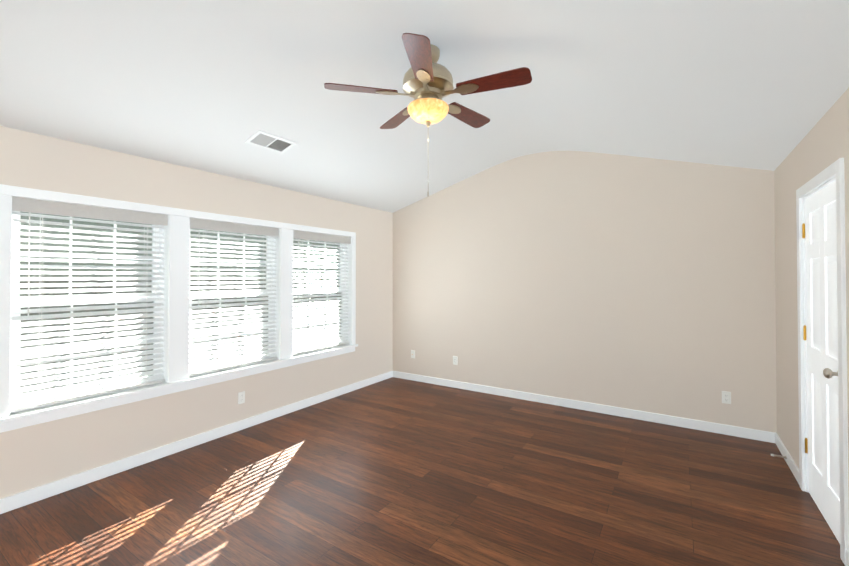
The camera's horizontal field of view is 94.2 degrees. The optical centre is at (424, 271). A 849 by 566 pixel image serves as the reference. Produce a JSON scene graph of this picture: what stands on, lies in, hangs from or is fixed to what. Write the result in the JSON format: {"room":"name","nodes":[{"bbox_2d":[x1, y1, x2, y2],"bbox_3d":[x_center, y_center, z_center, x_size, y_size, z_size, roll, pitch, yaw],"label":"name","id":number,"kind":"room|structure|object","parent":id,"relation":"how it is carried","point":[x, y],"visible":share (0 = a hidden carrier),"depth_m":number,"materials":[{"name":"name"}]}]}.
{"room":"empty bedroom","nodes":[
{"label":"empty bedroom","id":0,"kind":"room"},
{"bbox_2d":[0,126,392,498],"bbox_3d":[-1.976,0.314,3.730,0.160,2.450,5.280,0,-1,33],"label":"wall","id":1,"kind":"structure","parent":0,"point":[33,456],"depth_m":3.39,"materials":[{"name":"paint"}]},
{"bbox_2d":[0,184,357,432],"bbox_3d":[-1.853,0.247,3.875,0.210,1.564,3.298,0,-1,33],"label":"window","id":2,"kind":"structure","parent":1,"relation":"in","point":[39,256],"depth_m":3.32,"materials":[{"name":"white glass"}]},
{"bbox_2d":[10,196,167,412],"bbox_3d":[-2.433,0.216,2.941,0.062,1.394,0.922,0,-1,33],"label":"window blind","id":3,"kind":"object","parent":2,"relation":"attached to","point":[30,206],"visible":0.92,"depth_m":2.86,"materials":[{"name":"white plastic"}]},
{"bbox_2d":[189,230,275,372],"bbox_3d":[-1.900,0.233,3.906,0.082,1.407,0.930,0,-1,33],"label":"window","id":4,"kind":"structure","parent":2,"relation":"in","point":[237,293],"depth_m":3.97,"materials":[{"name":"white glass"}]},
{"bbox_2d":[189,218,278,375],"bbox_3d":[-1.836,0.227,3.865,0.062,1.394,0.922,0,-1,33],"label":"window blind","id":5,"kind":"object","parent":2,"relation":"attached to","point":[224,227],"visible":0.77,"depth_m":3.81,"materials":[{"name":"white plastic"}]},
{"bbox_2d":[293,239,346,351],"bbox_3d":[-1.303,0.244,4.830,0.082,1.407,0.930,0,-1,33],"label":"window","id":6,"kind":"structure","parent":2,"relation":"in","point":[325,290],"depth_m":4.95,"materials":[{"name":"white glass"}]},
{"bbox_2d":[293,230,350,354],"bbox_3d":[-1.239,0.238,4.788,0.062,1.394,0.922,0,-1,33],"label":"window blind","id":7,"kind":"object","parent":2,"relation":"attached to","point":[318,237],"visible":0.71,"depth_m":4.75,"materials":[{"name":"white plastic"}]},
{"bbox_2d":[0,371,392,513],"bbox_3d":[-1.902,1.491,3.668,0.016,0.095,5.280,0,-1,33],"label":"baseboard","id":8,"kind":"structure","parent":1,"relation":"attached to","point":[25,498],"depth_m":3.23,"materials":[{"name":"white wood"}]},
{"bbox_2d":[238,391,244,403],"bbox_3d":[-1.786,1.231,3.858,0.009,0.115,0.070,0,-1,33],"label":"electrical outlet","id":9,"kind":"object","parent":1,"relation":"attached to","point":[241,397],"visible":1,"depth_m":3.85,"materials":[{"name":"plastic"}]},
{"bbox_2d":[0,377,844,565],"bbox_3d":[-0.090,1.574,2.496,4.650,0.100,5.600,0,-1,33],"label":"floor","id":10,"kind":"structure","parent":0,"point":[392,471],"depth_m":2.66,"materials":[{"name":"brown wood"}]},
{"bbox_2d":[0,0,848,212],"bbox_3d":[-0.090,-1.242,2.530,4.650,0.723,5.600,0,-1,33],"label":"ceiling","id":11,"kind":"structure","parent":0,"point":[211,86],"depth_m":2.49,"materials":[{"name":"paint"}]},
{"bbox_2d":[244,130,296,153],"bbox_3d":[-1.310,-1.104,3.376,0.204,0.065,0.370,0,-1,33],"label":"ceiling vent","id":12,"kind":"object","parent":11,"relation":"in","point":[267,141],"visible":1,"depth_m":3.36,"materials":[{"name":"white metal"}]},
{"bbox_2d":[324,33,531,196],"bbox_3d":[0.059,-0.972,2.590,1.263,0.965,1.265,0,-1,33],"label":"fan","id":13,"kind":"object","parent":11,"relation":"hanging from","point":[428,86],"visible":1,"depth_m":2.47,"materials":[{"name":"brown wood"}]},
{"bbox_2d":[393,151,776,432],"bbox_3d":[1.386,0.043,4.799,4.650,3.018,0.160,0,-1,33],"label":"wall","id":14,"kind":"structure","parent":0,"point":[636,283],"depth_m":4.35,"materials":[{"name":"paint"}]},
{"bbox_2d":[411,350,414,357],"bbox_3d":[-0.170,1.188,5.685,0.069,0.114,0.018,0,-1,33],"label":"outlet plate","id":15,"kind":"object","parent":14,"relation":"attached to","point":[412,353],"visible":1,"depth_m":5.68,"materials":[{"name":"plastic"}]},
{"bbox_2d":[453,356,457,364],"bbox_3d":[0.412,1.193,5.314,0.070,0.115,0.009,0,-1,33],"label":"electrical outlet","id":16,"kind":"object","parent":14,"relation":"attached to","point":[455,360],"visible":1,"depth_m":5.31,"materials":[{"name":"plastic"}]},
{"bbox_2d":[393,371,774,442],"bbox_3d":[1.338,1.504,4.708,4.330,0.095,0.016,0,-1,33],"label":"baseboard","id":17,"kind":"structure","parent":14,"relation":"attached to","point":[748,433],"depth_m":4.28,"materials":[{"name":"white wood"}]},
{"bbox_2d":[722,391,730,403],"bbox_3d":[2.856,1.189,3.735,0.070,0.115,0.009,0,-1,33],"label":"electrical outlet","id":18,"kind":"object","parent":14,"relation":"attached to","point":[726,397],"visible":1,"depth_m":3.73,"materials":[{"name":"plastic"}]},
{"bbox_2d":[774,88,848,490],"bbox_3d":[1.795,0.285,1.293,0.160,2.450,5.280,0,-1,33],"label":"wall","id":19,"kind":"structure","parent":0,"point":[822,145],"depth_m":3.00,"materials":[{"name":"paint"}]},
{"bbox_2d":[771,454,786,458],"bbox_3d":[2.858,1.488,3.187,0.094,0.024,0.024,0,-1,33],"label":"door stop","id":20,"kind":"object","parent":19,"relation":"attached to","point":[785,457],"visible":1,"depth_m":3.18,"materials":[{"name":"silver metal"}]},
{"bbox_2d":[775,433,798,483],"bbox_3d":[2.915,1.485,3.174,0.016,0.095,0.880,0,-1,33],"label":"baseboard","id":21,"kind":"structure","parent":19,"relation":"attached to","point":[791,463],"depth_m":3.12,"materials":[{"name":"white wood"}]},
{"bbox_2d":[802,180,839,542],"bbox_3d":[2.433,0.500,2.434,0.104,2.022,0.773,0,-1,33],"label":"door","id":22,"kind":"structure","parent":19,"relation":"in","point":[820,332],"depth_m":2.42,"materials":[{"name":"white wood"}]},
{"bbox_2d":[796,158,848,565],"bbox_3d":[2.476,0.466,2.399,0.138,2.115,0.920,0,-1,33],"label":"door frame","id":23,"kind":"structure","parent":19,"relation":"attached to","point":[832,172],"depth_m":2.10,"materials":[{"name":"white wood"}]},
{"bbox_2d":[846,549,848,565],"bbox_3d":[1.233,1.454,0.571,0.016,0.095,3.480,0,-1,33],"label":"baseboard","id":24,"kind":"structure","parent":19,"relation":"attached to","point":[847,557],"depth_m":2.01,"materials":[{"name":"white wood"}]}
]}

